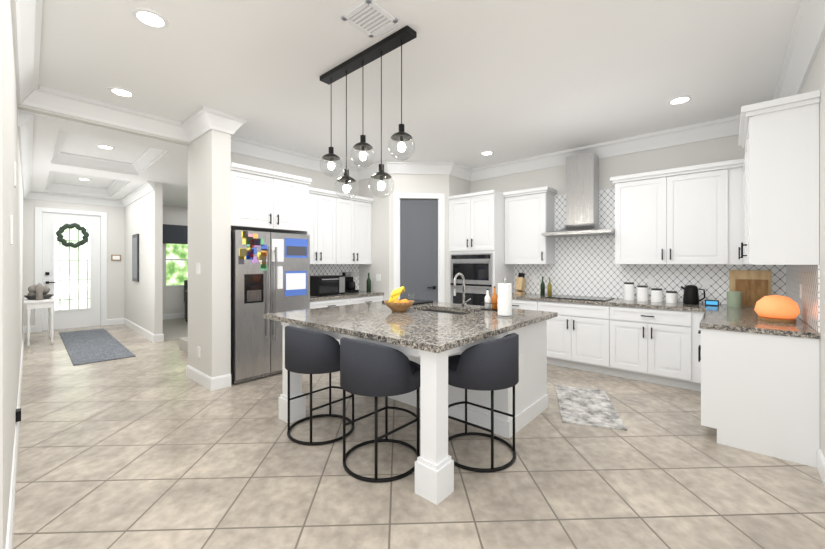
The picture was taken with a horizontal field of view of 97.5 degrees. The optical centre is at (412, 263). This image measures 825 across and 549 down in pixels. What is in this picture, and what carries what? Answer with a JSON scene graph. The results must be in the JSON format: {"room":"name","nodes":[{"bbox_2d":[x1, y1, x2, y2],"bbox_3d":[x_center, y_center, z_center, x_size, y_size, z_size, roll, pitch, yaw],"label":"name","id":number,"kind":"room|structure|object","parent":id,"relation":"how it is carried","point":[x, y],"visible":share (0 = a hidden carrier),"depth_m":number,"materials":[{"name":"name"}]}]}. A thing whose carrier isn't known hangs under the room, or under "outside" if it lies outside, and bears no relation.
{"room":"kitchen","nodes":[
{"label":"kitchen","id":0,"kind":"room"},
{"bbox_2d":[0,0,22,548],"bbox_3d":[-4.780,-0.135,4.341,8.600,3.050,0.100,0,0,43],"label":"wall","id":1,"kind":"structure","parent":0,"point":[11,286],"depth_m":1.83,"materials":[{"name":"white paint"}]},
{"bbox_2d":[10,215,12,244],"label":"light switch","id":2,"kind":"object","parent":1,"relation":"attached to","point":[11,217],"depth_m":2.00,"materials":[{"name":"white plastic"}]},
{"bbox_2d":[14,162,15,187],"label":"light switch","id":3,"kind":"object","parent":1,"relation":"attached to","point":[14,162],"depth_m":2.58,"materials":[{"name":"white plastic"}]},
{"bbox_2d":[5,326,24,548],"bbox_3d":[-4.704,1.320,4.349,8.500,0.140,0.016,0,0,43],"label":"baseboard","id":4,"kind":"structure","parent":1,"relation":"attached to","point":[10,525],"depth_m":2.18,"materials":[{"name":"white wood"}]},
{"bbox_2d":[16,408,20,421],"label":"outlet","id":5,"kind":"object","parent":1,"relation":"attached to","point":[18,415],"depth_m":2.83,"materials":[{"name":"black plastic"}]},
{"bbox_2d":[10,0,42,198],"bbox_3d":[-4.664,-1.488,4.390,8.500,0.344,0.130,0,0,43],"label":"crown molding","id":6,"kind":"structure","parent":1,"relation":"attached to","point":[26,15],"depth_m":2.80,"materials":[{"name":"white"}]},
{"bbox_2d":[17,104,190,145],"bbox_3d":[-3.224,-1.560,3.911,0.100,0.200,1.444,0,0,41],"label":"header","id":7,"kind":"object","parent":1,"relation":"attached to","point":[77,119],"visible":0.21,"depth_m":3.79,"materials":[{"name":"white paint"}]},
{"bbox_2d":[23,198,187,325],"bbox_3d":[-5.996,-0.035,9.248,0.100,2.850,5.574,0,0,43],"label":"wall","id":8,"kind":"structure","parent":0,"point":[173,300],"depth_m":8.28,"materials":[{"name":"white paint"}]},
{"bbox_2d":[42,212,99,330],"bbox_3d":[-7.320,0.157,7.798,0.100,2.443,0.910,0,0,43],"label":"front door","id":9,"kind":"structure","parent":8,"relation":"in","point":[70,277],"depth_m":7.79,"materials":[{"name":"white wood"}]},
{"bbox_2d":[56,223,89,247],"bbox_3d":[-7.269,-0.610,7.750,0.098,0.543,0.537,0,0,43],"label":"wreath","id":10,"kind":"object","parent":9,"relation":"hanging from","point":[60,231],"visible":0.94,"depth_m":7.72,"materials":[{"name":"green plant"}]},
{"bbox_2d":[35,207,106,331],"bbox_3d":[-7.336,0.113,7.813,0.118,2.555,1.130,0,0,43],"label":"door frame","id":11,"kind":"structure","parent":8,"relation":"attached to","point":[103,264],"depth_m":7.87,"materials":[{"name":"white wood"}]},
{"bbox_2d":[34,192,117,206],"bbox_3d":[-7.209,-1.388,7.812,0.104,0.144,1.380,0,0,43],"label":"crown molding","id":12,"kind":"structure","parent":8,"relation":"attached to","point":[37,195],"depth_m":7.76,"materials":[{"name":"white"}]},
{"bbox_2d":[107,318,122,324],"bbox_3d":[-6.819,1.320,8.289,0.016,0.140,0.271,0,0,43],"label":"baseboard","id":13,"kind":"structure","parent":8,"relation":"attached to","point":[115,321],"depth_m":8.29,"materials":[{"name":"white"}]},
{"bbox_2d":[163,313,184,319],"bbox_3d":[-5.363,1.320,9.835,0.016,0.140,3.650,0,0,43],"label":"baseboard","id":14,"kind":"structure","parent":8,"relation":"attached to","point":[176,315],"depth_m":9.12,"materials":[{"name":"white wood"}]},
{"bbox_2d":[163,224,187,243],"bbox_3d":[-5.695,-0.745,9.427,0.088,0.470,1.440,0,0,43],"label":"window valance","id":15,"kind":"object","parent":8,"relation":"attached to","point":[175,234],"depth_m":9.09,"materials":[{"name":"grey fabric"}]},
{"bbox_2d":[165,244,187,286],"bbox_3d":[-5.760,-0.095,9.489,0.112,1.330,1.240,0,0,43],"label":"window","id":16,"kind":"structure","parent":8,"relation":"in","point":[176,264],"depth_m":9.23,"materials":[{"name":"clear"}]},
{"bbox_2d":[111,255,120,260],"bbox_3d":[-6.796,-0.145,8.301,0.032,0.130,0.170,0,0,43],"label":"switch plate","id":17,"kind":"object","parent":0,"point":[115,257],"depth_m":8.29,"materials":[{"name":"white plastic"}]},
{"bbox_2d":[125,182,162,333],"bbox_3d":[-5.599,-0.035,7.467,2.920,2.850,0.120,0,0,43],"label":"wall","id":18,"kind":"structure","parent":0,"point":[144,294],"depth_m":6.86,"materials":[{"name":"white paint"}]},
{"bbox_2d":[132,234,138,281],"bbox_3d":[-5.720,-0.125,7.477,0.530,0.970,0.031,0,0,43],"label":"framed picture","id":19,"kind":"object","parent":18,"relation":"attached to","point":[135,257],"visible":1,"depth_m":7.40,"materials":[{"name":"grey"}]},
{"bbox_2d":[118,181,154,206],"bbox_3d":[-5.675,-1.388,7.386,2.920,0.144,0.104,0,0,43],"label":"crown molding","id":20,"kind":"structure","parent":18,"relation":"attached to","point":[147,187],"depth_m":7.13,"materials":[{"name":"white wood"}]},
{"bbox_2d":[123,318,156,342],"bbox_3d":[-5.634,1.320,7.419,2.936,0.140,0.032,0,0,43],"label":"baseboard","id":21,"kind":"structure","parent":18,"relation":"attached to","point":[150,336],"depth_m":7.09,"materials":[{"name":"white wood"}]},
{"bbox_2d":[157,334,163,341],"bbox_3d":[-5.536,1.320,7.493,2.896,0.140,0.030,0,0,43],"label":"baseboard","id":22,"kind":"structure","parent":18,"relation":"attached to","point":[160,337],"depth_m":6.47,"materials":[{"name":"white wood"}]},
{"bbox_2d":[163,318,187,340],"bbox_3d":[-4.299,1.385,8.847,2.880,0.010,3.590,0,0,43],"label":"floor","id":23,"kind":"structure","parent":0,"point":[176,328],"depth_m":7.75,"materials":[{"name":"beige tile"}]},
{"bbox_2d":[184,280,187,321],"bbox_3d":[-4.581,0.900,8.927,2.020,0.980,1.600,0,0,43],"label":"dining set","id":24,"kind":"object","parent":23,"relation":"on","point":[186,297],"visible":0.04,"depth_m":8.68,"materials":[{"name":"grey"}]},
{"bbox_2d":[18,109,358,207],"bbox_3d":[-3.977,-1.560,7.345,5.649,0.200,5.574,0,0,43],"label":"ceiling","id":25,"kind":"structure","parent":0,"point":[168,167],"depth_m":5.36,"materials":[{"name":"white paint"}]},
{"bbox_2d":[46,160,54,187],"bbox_3d":[-6.460,-1.567,6.459,2.250,0.126,0.091,0,0,43],"label":"crown molding","id":26,"kind":"structure","parent":25,"relation":"attached to","point":[49,184],"depth_m":6.76,"materials":[{"name":"white wood"}]},
{"bbox_2d":[52,130,65,160],"bbox_3d":[-4.513,-1.567,4.625,1.900,0.126,0.091,0,0,43],"label":"crown molding","id":27,"kind":"structure","parent":25,"relation":"attached to","point":[57,154],"depth_m":4.83,"materials":[{"name":"white"}]},
{"bbox_2d":[50,182,105,194],"bbox_3d":[-6.933,-1.567,7.531,0.091,0.126,0.810,0,0,43],"label":"crown molding","id":28,"kind":"structure","parent":25,"relation":"attached to","point":[58,186],"depth_m":7.52,"materials":[{"name":"white"}]},
{"bbox_2d":[58,153,129,171],"bbox_3d":[-4.858,-1.567,5.576,0.091,0.126,0.810,0,0,43],"label":"crown molding","id":29,"kind":"structure","parent":25,"relation":"attached to","point":[69,158],"depth_m":5.56,"materials":[{"name":"white wood"}]},
{"bbox_2d":[96,144,114,149],"bbox_3d":[-4.267,-1.625,5.031,0.204,0.009,0.204,0,0,43],"label":"recessed light","id":30,"kind":"object","parent":25,"relation":"in","point":[105,146],"visible":0.94,"depth_m":5.01,"materials":[{"name":"white"}]},
{"bbox_2d":[106,180,127,194],"bbox_3d":[-5.822,-1.567,7.135,2.250,0.126,0.091,0,0,43],"label":"crown molding","id":31,"kind":"structure","parent":25,"relation":"attached to","point":[114,186],"depth_m":7.31,"materials":[{"name":"white wood"}]},
{"bbox_2d":[130,148,164,172],"bbox_3d":[-3.876,-1.567,5.300,1.900,0.126,0.091,0,0,43],"label":"crown molding","id":32,"kind":"structure","parent":25,"relation":"attached to","point":[150,154],"depth_m":5.40,"materials":[{"name":"white wood"}]},
{"bbox_2d":[188,130,230,377],"bbox_3d":[-2.431,-0.135,4.310,0.770,3.050,0.200,0,0,41],"label":"column","id":33,"kind":"structure","parent":0,"point":[209,238],"depth_m":4.10,"materials":[{"name":"white paint"}]},
{"bbox_2d":[196,263,200,273],"bbox_3d":[-2.503,0.055,4.235,0.120,0.130,0.007,0,0,41],"label":"switch plate","id":34,"kind":"object","parent":33,"relation":"attached to","point":[198,271],"depth_m":4.23,"materials":[{"name":"white plastic"}]},
{"bbox_2d":[197,347,199,357],"bbox_3d":[-2.496,1.030,4.228,0.080,0.120,0.007,0,0,41],"label":"switch plate","id":35,"kind":"object","parent":33,"relation":"attached to","point":[198,348],"depth_m":4.23,"materials":[{"name":"white plastic"}]},
{"bbox_2d":[231,152,358,195],"bbox_3d":[-1.362,-0.135,6.045,0.100,3.050,3.820,0,0,41],"label":"wall","id":36,"kind":"structure","parent":0,"point":[320,180],"depth_m":5.57,"materials":[{"name":"white paint"}]},
{"bbox_2d":[231,163,311,234],"bbox_3d":[-1.972,0.117,4.738,0.695,2.545,1.043,0,0,41],"label":"upper cabinet","id":37,"kind":"object","parent":36,"relation":"attached to","point":[264,200],"visible":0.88,"depth_m":4.50,"materials":[{"name":"white wood"}]},
{"bbox_2d":[309,191,340,263],"bbox_3d":[-1.519,-0.532,5.528,0.340,1.075,0.734,0,0,41],"label":"upper cabinet","id":38,"kind":"object","parent":36,"relation":"attached to","point":[340,230],"depth_m":5.49,"materials":[{"name":"white wood"}]},
{"bbox_2d":[310,264,358,289],"bbox_3d":[-1.421,0.237,5.897,0.006,0.461,1.420,0,0,41],"label":"backsplash","id":39,"kind":"structure","parent":36,"relation":"attached to","point":[326,269],"depth_m":6.03,"materials":[{"name":"tile"}]},
{"bbox_2d":[341,195,372,263],"bbox_3d":[-1.095,-0.532,6.014,0.340,1.075,0.812,0,0,41],"label":"upper cabinet","id":40,"kind":"object","parent":36,"relation":"attached to","point":[356,214],"depth_m":5.95,"materials":[{"name":"white wood"}]},
{"bbox_2d":[359,178,388,300],"bbox_3d":[-0.637,-0.135,6.222,0.760,3.050,0.100,0,0,41],"label":"wall","id":41,"kind":"structure","parent":0,"point":[380,237],"depth_m":6.10,"materials":[{"name":"white paint"}]},
{"bbox_2d":[376,274,380,280],"bbox_3d":[-0.575,0.230,6.095,0.100,0.120,0.007,0,0,41],"label":"switch plate","id":42,"kind":"object","parent":41,"relation":"attached to","point":[378,276],"depth_m":6.09,"materials":[{"name":"white plastic"}]},
{"bbox_2d":[20,0,824,180],"bbox_3d":[0.184,-1.570,3.619,5.420,0.180,5.444,0,0,41],"label":"crown molding","id":43,"kind":"structure","parent":41,"relation":"attached to","point":[807,35],"depth_m":4.18,"materials":[{"name":"white"}]},
{"bbox_2d":[13,324,824,548],"bbox_3d":[-1.700,1.440,4.137,16.000,0.100,10.000,0,0,41],"label":"floor","id":44,"kind":"structure","parent":0,"point":[150,445],"depth_m":2.39,"materials":[{"name":"tile"}]},
{"bbox_2d":[24,297,55,347],"bbox_3d":[-6.621,1.005,6.433,0.950,0.770,0.380,0,0,43],"label":"console table","id":45,"kind":"object","parent":44,"relation":"on","point":[43,303],"visible":1,"depth_m":6.15,"materials":[{"name":"white wood"}]},
{"bbox_2d":[24,283,53,299],"bbox_3d":[-6.537,0.469,6.340,0.520,0.300,0.380,0,0,43],"label":"decor","id":46,"kind":"object","parent":45,"relation":"on","point":[39,291],"visible":1,"depth_m":6.25,"materials":[{"name":"grey"}]},
{"bbox_2d":[59,328,135,365],"bbox_3d":[-5.629,1.384,6.356,3.400,0.012,0.680,0,0,43],"label":"runner rug","id":47,"kind":"object","parent":44,"relation":"on","point":[91,346],"visible":1,"depth_m":5.97,"materials":[{"name":"grey fabric"}]},
{"bbox_2d":[179,337,187,352],"bbox_3d":[-2.695,1.120,5.901,1.680,0.540,1.450,0,0,41],"label":"stair steps","id":48,"kind":"structure","parent":44,"relation":"on","point":[183,344],"depth_m":5.80,"materials":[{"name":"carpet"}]},
{"bbox_2d":[186,365,213,390],"bbox_3d":[-2.490,1.320,4.219,0.772,0.140,0.016,0,0,41],"label":"baseboard","id":49,"kind":"structure","parent":44,"relation":"on","point":[207,381],"depth_m":4.16,"materials":[{"name":"white wood"}]},
{"bbox_2d":[231,230,309,383],"bbox_3d":[-1.933,0.494,4.698,0.745,1.768,0.973,0,0,41],"label":"fridge","id":50,"kind":"object","parent":44,"relation":"on","point":[270,272],"visible":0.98,"depth_m":4.36,"materials":[{"name":"silver metal"}]},
{"bbox_2d":[285,326,353,444],"bbox_3d":[-0.763,0.940,3.035,0.580,0.899,0.580,0,0,41],"label":"stool","id":51,"kind":"object","parent":44,"relation":"on","point":[310,352],"visible":0.77,"depth_m":2.77,"materials":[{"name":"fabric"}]},
{"bbox_2d":[310,295,353,343],"bbox_3d":[-1.397,0.950,5.447,0.630,0.880,0.773,0,0,41],"label":"base cabinet","id":52,"kind":"object","parent":44,"relation":"on","point":[322,301],"depth_m":5.22,"materials":[{"name":"white wood"}]},
{"bbox_2d":[310,291,383,298],"bbox_3d":[-1.181,0.490,5.687,0.640,0.040,1.418,0,0,41],"label":"countertop","id":53,"kind":"structure","parent":52,"relation":"on","point":[334,296],"depth_m":5.41,"materials":[{"name":"grey stone"}]},
{"bbox_2d":[310,275,344,295],"bbox_3d":[-1.343,0.324,5.564,0.442,0.290,0.500,0,0,41],"label":"microwave","id":54,"kind":"object","parent":53,"relation":"on","point":[326,284],"visible":0.88,"depth_m":5.38,"materials":[{"name":"black metal"}]},
{"bbox_2d":[342,272,358,292],"bbox_3d":[-1.031,0.299,6.029,0.220,0.340,0.170,0,0,41],"label":"coffee maker","id":55,"kind":"object","parent":53,"relation":"on","point":[350,285],"visible":0.94,"depth_m":5.97,"materials":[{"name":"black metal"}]},
{"bbox_2d":[366,273,370,291],"bbox_3d":[-0.732,0.308,6.052,0.076,0.322,0.076,0,0,41],"label":"wine bottle","id":56,"kind":"object","parent":53,"relation":"on","point":[368,285],"visible":1,"depth_m":6.03,"materials":[{"name":"green glass"}]},
{"bbox_2d":[354,295,382,303],"bbox_3d":[-0.973,0.950,5.933,0.630,0.880,0.773,0,0,41],"label":"base cabinet","id":57,"kind":"object","parent":44,"relation":"on","point":[358,299],"depth_m":5.74,"materials":[{"name":"white wood"}]},
{"bbox_2d":[340,337,419,482],"bbox_3d":[-0.217,0.940,2.565,0.580,0.899,0.580,0,0,41],"label":"stool","id":58,"kind":"object","parent":44,"relation":"on","point":[369,369],"visible":0.98,"depth_m":2.32,"materials":[{"name":"fabric"}]},
{"bbox_2d":[279,309,553,504],"bbox_3d":[0.088,0.950,3.387,1.790,0.880,1.891,0,0,41],"label":"kitchen island","id":59,"kind":"object","parent":44,"relation":"on","point":[434,468],"depth_m":2.96,"materials":[{"name":"wood"}]},
{"bbox_2d":[264,301,447,328],"bbox_3d":[-0.485,0.490,3.893,0.750,0.040,1.930,0,0,41],"label":"island countertop","id":60,"kind":"structure","parent":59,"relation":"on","point":[305,317],"depth_m":3.44,"materials":[{"name":"grey stone"}]},
{"bbox_2d":[384,286,414,311],"bbox_3d":[-0.131,0.347,3.591,0.310,0.245,0.310,0,0,41],"label":"fruit bowl","id":61,"kind":"object","parent":60,"relation":"on","point":[393,303],"visible":1,"depth_m":3.52,"materials":[{"name":"brown wood"}]},
{"bbox_2d":[382,293,432,304],"bbox_3d":[-0.059,0.409,4.404,0.480,0.120,0.400,0,0,41],"label":"tray","id":62,"kind":"object","parent":60,"relation":"on","point":[417,302],"visible":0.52,"depth_m":4.33,"materials":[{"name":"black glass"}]},
{"bbox_2d":[368,309,557,352],"bbox_3d":[0.551,0.490,2.990,0.600,0.040,1.930,0,0,41],"label":"island countertop","id":63,"kind":"structure","parent":59,"relation":"on","point":[447,333],"depth_m":2.60,"materials":[{"name":"grey stone"}]},
{"bbox_2d":[481,286,497,310],"bbox_3d":[0.833,0.348,3.693,0.260,0.241,0.100,0,0,41],"label":"soap caddy","id":64,"kind":"object","parent":63,"relation":"on","point":[488,302],"visible":0.6,"depth_m":3.69,"materials":[{"name":"black metal"}]},
{"bbox_2d":[495,277,514,317],"bbox_3d":[0.822,0.292,3.224,0.170,0.354,0.170,0,0,41],"label":"paper towel","id":65,"kind":"object","parent":63,"relation":"on","point":[504,299],"visible":1,"depth_m":3.17,"materials":[{"name":"white paper"}]},
{"bbox_2d":[428,303,497,312],"bbox_3d":[0.577,0.490,4.008,0.700,0.040,0.360,0,0,41],"label":"island countertop","id":66,"kind":"structure","parent":59,"relation":"on","point":[469,308],"depth_m":3.97,"materials":[{"name":"grey stone"}]},
{"bbox_2d":[453,273,470,307],"bbox_3d":[0.520,0.281,3.804,0.115,0.376,0.214,0,0,41],"label":"faucet","id":67,"kind":"object","parent":66,"relation":"on","point":[463,304],"visible":1,"depth_m":3.86,"materials":[{"name":"silver metal"}]},
{"bbox_2d":[448,190,513,306],"bbox_3d":[1.122,0.138,5.956,0.835,2.505,0.745,0,0,41],"label":"tall cabinet","id":68,"kind":"object","parent":44,"relation":"on","point":[477,240],"visible":0.54,"depth_m":5.66,"materials":[{"name":"white wood"}]},
{"bbox_2d":[448,333,518,471],"bbox_3d":[0.484,0.940,2.677,0.580,0.899,0.580,0,0,41],"label":"stool","id":69,"kind":"object","parent":44,"relation":"on","point":[492,365],"visible":0.9,"depth_m":2.42,"materials":[{"name":"fabric"}]},
{"bbox_2d":[497,297,540,310],"bbox_3d":[1.725,0.950,5.466,0.714,0.880,0.630,0,0,41],"label":"base cabinet","id":70,"kind":"object","parent":44,"relation":"on","point":[517,302],"depth_m":5.16,"materials":[{"name":"white wood"}]},
{"bbox_2d":[541,301,616,375],"bbox_3d":[2.285,0.950,4.977,1.028,0.880,0.630,0,0,41],"label":"base cabinet","id":71,"kind":"object","parent":44,"relation":"on","point":[583,336],"depth_m":4.66,"materials":[{"name":"white wood"}]},
{"bbox_2d":[555,385,626,430],"bbox_3d":[1.706,1.384,3.568,0.500,0.012,1.000,0,0,18],"label":"kitchen mat","id":72,"kind":"object","parent":44,"relation":"on","point":[587,406],"visible":0.93,"depth_m":3.45,"materials":[{"name":"grey fabric"}]},
{"bbox_2d":[617,305,692,389],"bbox_3d":[2.902,0.950,4.440,0.864,0.880,0.630,0,0,41],"label":"base cabinet","id":73,"kind":"object","parent":44,"relation":"on","point":[653,342],"depth_m":4.14,"materials":[{"name":"white wood"}]},
{"bbox_2d":[497,293,754,311],"bbox_3d":[2.628,0.490,4.671,3.116,0.040,0.640,0,0,41],"label":"countertop","id":74,"kind":"structure","parent":73,"relation":"on","point":[532,297],"depth_m":4.31,"materials":[{"name":"grey stone"}]},
{"bbox_2d":[515,273,525,293],"bbox_3d":[1.697,0.302,5.688,0.100,0.334,0.204,0,0,41],"label":"knife block","id":75,"kind":"object","parent":74,"relation":"on","point":[520,285],"visible":1,"depth_m":5.65,"materials":[{"name":"brown wood"}]},
{"bbox_2d":[540,276,544,294],"bbox_3d":[1.954,0.328,5.435,0.063,0.282,0.063,0,0,29],"label":"bottle","id":76,"kind":"object","parent":74,"relation":"on","point":[542,288],"depth_m":5.41,"materials":[{"name":"green glass"}]},
{"bbox_2d":[548,278,551,295],"bbox_3d":[2.048,0.338,5.406,0.059,0.262,0.059,0,0,29],"label":"bottle","id":77,"kind":"object","parent":74,"relation":"on","point":[549,284],"depth_m":5.38,"materials":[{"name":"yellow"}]},
{"bbox_2d":[545,295,613,300],"bbox_3d":[2.298,0.463,4.992,0.760,0.011,0.490,0,0,41],"label":"cooktop","id":78,"kind":"object","parent":74,"relation":"in","point":[582,297],"visible":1,"depth_m":4.95,"materials":[{"name":"black glass"}]},
{"bbox_2d":[623,282,634,300],"bbox_3d":[2.806,0.353,4.692,0.122,0.232,0.122,0,0,32],"label":"canister","id":79,"kind":"object","parent":74,"relation":"on","point":[628,287],"depth_m":4.65,"materials":[{"name":"white ceramic"}]},
{"bbox_2d":[637,285,647,300],"bbox_3d":[2.919,0.371,4.593,0.122,0.197,0.122,0,0,32],"label":"canister","id":80,"kind":"object","parent":74,"relation":"on","point":[642,293],"depth_m":4.55,"materials":[{"name":"white ceramic"}]},
{"bbox_2d":[651,288,662,301],"bbox_3d":[3.032,0.385,4.495,0.122,0.167,0.122,0,0,32],"label":"canister","id":81,"kind":"object","parent":74,"relation":"on","point":[656,293],"depth_m":4.45,"materials":[{"name":"white ceramic"}]},
{"bbox_2d":[665,291,677,302],"bbox_3d":[3.145,0.398,4.396,0.119,0.142,0.119,0,0,32],"label":"canister","id":82,"kind":"object","parent":74,"relation":"on","point":[670,296],"depth_m":4.35,"materials":[{"name":"white ceramic"}]},
{"bbox_2d":[680,285,705,304],"bbox_3d":[3.286,0.356,4.246,0.236,0.225,0.156,0,0,41],"label":"kettle","id":83,"kind":"object","parent":74,"relation":"on","point":[691,294],"visible":1,"depth_m":4.20,"materials":[{"name":"black metal"}]},
{"bbox_2d":[705,300,718,305],"bbox_3d":[3.398,0.439,4.108,0.120,0.060,0.062,0,0,41],"label":"desk clock","id":84,"kind":"object","parent":74,"relation":"on","point":[712,302],"visible":1,"depth_m":4.08,"materials":[{"name":"blue plastic"}]},
{"bbox_2d":[727,291,741,307],"bbox_3d":[3.522,0.384,3.961,0.130,0.170,0.130,0,0,41],"label":"canister","id":85,"kind":"object","parent":74,"relation":"on","point":[734,298],"visible":1,"depth_m":3.92,"materials":[{"name":"green ceramic"}]},
{"bbox_2d":[729,270,771,306],"bbox_3d":[3.721,0.268,3.992,0.340,0.401,0.092,0,0,41],"label":"cutting boards","id":86,"kind":"object","parent":74,"relation":"on","point":[753,286],"visible":0.68,"depth_m":3.97,"materials":[{"name":"brown wood"}]},
{"bbox_2d":[693,309,705,391],"bbox_3d":[3.492,0.950,3.924,0.832,0.880,0.630,0,0,41],"label":"base cabinet","id":87,"kind":"object","parent":44,"relation":"on","point":[698,314],"depth_m":3.91,"materials":[{"name":"white wood"}]},
{"bbox_2d":[698,329,819,467],"bbox_3d":[2.811,0.950,2.991,0.632,0.880,0.859,0,0,41],"label":"base cabinet","id":88,"kind":"object","parent":44,"relation":"on","point":[760,386],"depth_m":2.64,"materials":[{"name":"white wood"}]},
{"bbox_2d":[700,309,819,340],"bbox_3d":[2.933,0.490,3.137,0.640,0.040,1.264,0,0,41],"label":"countertop","id":89,"kind":"structure","parent":88,"relation":"on","point":[730,321],"depth_m":2.81,"materials":[{"name":"grey stone"}]},
{"bbox_2d":[754,295,799,322],"bbox_3d":[3.000,0.361,2.983,0.270,0.215,0.263,0,0,41],"label":"salt lamp","id":90,"kind":"object","parent":89,"relation":"on","point":[777,308],"visible":1,"depth_m":2.91,"materials":[{"name":"orange stone"}]},
{"bbox_2d":[389,174,448,302],"bbox_3d":[0.107,-0.135,6.018,0.990,3.050,0.100,0,0,-4],"label":"wall","id":91,"kind":"structure","parent":0,"point":[418,183],"depth_m":5.97,"materials":[{"name":"white paint"}]},
{"bbox_2d":[400,199,437,301],"bbox_3d":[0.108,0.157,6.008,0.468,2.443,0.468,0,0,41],"label":"pantry door","id":92,"kind":"structure","parent":91,"relation":"in","point":[419,248],"depth_m":5.98,"materials":[{"name":"grey wood"}]},
{"bbox_2d":[394,193,444,302],"bbox_3d":[0.108,0.113,6.009,0.840,2.555,0.118,0,0,-4],"label":"door frame","id":93,"kind":"structure","parent":91,"relation":"attached to","point":[440,197],"depth_m":5.97,"materials":[{"name":"white wood"}]},
{"bbox_2d":[38,0,799,168],"bbox_3d":[-0.305,-1.710,2.967,5.540,0.100,7.270,0,0,41],"label":"ceiling","id":94,"kind":"structure","parent":0,"point":[506,80],"depth_m":3.06,"materials":[{"name":"white paint"}]},
{"bbox_2d":[108,87,134,97],"bbox_3d":[-2.804,-1.655,3.494,0.204,0.009,0.204,0,0,41],"label":"recessed light","id":95,"kind":"object","parent":94,"relation":"in","point":[118,91],"visible":1,"depth_m":3.49,"materials":[{"name":"white plastic"}]},
{"bbox_2d":[132,8,168,28],"bbox_3d":[-1.768,-1.655,2.445,0.204,0.009,0.204,0,0,41],"label":"recessed light","id":96,"kind":"object","parent":94,"relation":"in","point":[150,18],"visible":1,"depth_m":2.44,"materials":[{"name":"white"}]},
{"bbox_2d":[320,25,416,199],"bbox_3d":[-0.396,-1.081,2.893,1.040,1.157,0.196,0,0,41],"label":"pendant light","id":97,"kind":"object","parent":94,"relation":"hanging from","point":[395,40],"visible":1,"depth_m":2.83,"materials":[{"name":"black metal"}]},
{"bbox_2d":[341,0,398,38],"bbox_3d":[-0.281,-1.653,2.454,0.270,0.013,0.290,0,0,41],"label":"ceiling vent","id":98,"kind":"object","parent":94,"relation":"in","point":[370,18],"depth_m":2.44,"materials":[{"name":"white metal"}]},
{"bbox_2d":[480,151,493,155],"bbox_3d":[1.112,-1.655,5.413,0.204,0.009,0.204,0,0,41],"label":"recessed light","id":99,"kind":"object","parent":94,"relation":"in","point":[485,153],"visible":0.96,"depth_m":5.41,"materials":[{"name":"white"}]},
{"bbox_2d":[668,95,691,104],"bbox_3d":[2.706,-1.655,3.664,0.204,0.009,0.204,0,0,41],"label":"recessed light","id":100,"kind":"object","parent":94,"relation":"in","point":[680,100],"visible":0.92,"depth_m":3.67,"materials":[{"name":"white"}]},
{"bbox_2d":[449,175,469,195],"bbox_3d":[0.780,-0.135,6.279,0.100,3.050,0.650,0,0,41],"label":"wall","id":101,"kind":"structure","parent":0,"point":[458,186],"depth_m":6.20,"materials":[{"name":"white paint"}]},
{"bbox_2d":[411,135,746,298],"bbox_3d":[1.958,-0.135,5.750,5.790,3.050,0.100,0,0,41],"label":"wall","id":102,"kind":"structure","parent":0,"point":[727,148],"depth_m":4.82,"materials":[{"name":"white paint"}]},
{"bbox_2d":[503,191,554,263],"bbox_3d":[1.799,-0.532,5.594,0.653,1.075,0.339,0,0,41],"label":"upper cabinet","id":103,"kind":"object","parent":102,"relation":"attached to","point":[528,214],"depth_m":5.44,"materials":[{"name":"white wood"}]},
{"bbox_2d":[542,152,614,237],"bbox_3d":[2.324,-0.954,5.022,0.884,1.113,0.500,0,0,41],"label":"range hood","id":104,"kind":"object","parent":102,"relation":"attached to","point":[582,194],"visible":0.96,"depth_m":4.98,"materials":[{"name":"silver metal"}]},
{"bbox_2d":[514,188,785,303],"bbox_3d":[2.522,-0.286,5.188,3.960,1.508,0.006,0,0,41],"label":"backsplash","id":105,"kind":"structure","parent":102,"relation":"attached to","point":[584,266],"depth_m":5.04,"materials":[{"name":"tile"}]},
{"bbox_2d":[532,275,536,281],"bbox_3d":[1.922,0.230,5.702,0.070,0.120,0.005,0,0,41],"label":"outlet","id":106,"kind":"object","parent":105,"relation":"attached to","point":[534,277],"depth_m":5.70,"materials":[{"name":"white plastic"}]},
{"bbox_2d":[648,277,654,286],"bbox_3d":[3.090,0.230,4.683,0.070,0.120,0.005,0,0,41],"label":"outlet","id":107,"kind":"object","parent":105,"relation":"attached to","point":[651,280],"depth_m":4.68,"materials":[{"name":"white plastic"}]},
{"bbox_2d":[702,278,709,287],"bbox_3d":[3.505,0.230,4.322,0.070,0.120,0.005,0,0,41],"label":"outlet","id":108,"kind":"object","parent":105,"relation":"attached to","point":[705,282],"depth_m":4.32,"materials":[{"name":"white plastic"}]},
{"bbox_2d":[611,163,730,263],"bbox_3d":[3.132,-0.532,4.431,1.105,1.075,0.339,0,0,41],"label":"upper cabinet","id":109,"kind":"object","parent":102,"relation":"attached to","point":[688,215],"depth_m":4.25,"materials":[{"name":"white wood"}]},
{"bbox_2d":[800,36,824,456],"bbox_3d":[2.946,-0.135,2.586,0.100,3.050,3.370,0,0,41],"label":"wall","id":110,"kind":"structure","parent":0,"point":[815,80],"depth_m":2.42,"materials":[{"name":"white paint"}]},
{"bbox_2d":[742,94,819,264],"bbox_3d":[2.972,-0.562,2.961,0.351,1.135,0.992,0,0,41],"label":"upper cabinet","id":111,"kind":"object","parent":110,"relation":"attached to","point":[778,140],"depth_m":2.59,"materials":[{"name":"white wood"}]},
{"bbox_2d":[786,265,819,332],"bbox_3d":[3.394,0.237,3.180,0.006,0.461,1.874,0,0,41],"label":"backsplash","id":112,"kind":"structure","parent":110,"relation":"attached to","point":[807,277],"depth_m":2.85,"materials":[{"name":"tile"}]},
{"bbox_2d":[817,449,824,485],"bbox_3d":[2.274,1.320,1.904,0.016,0.140,1.460,0,0,41],"label":"baseboard","id":113,"kind":"structure","parent":110,"relation":"attached to","point":[820,457],"depth_m":2.36,"materials":[{"name":"white wood"}]}
]}

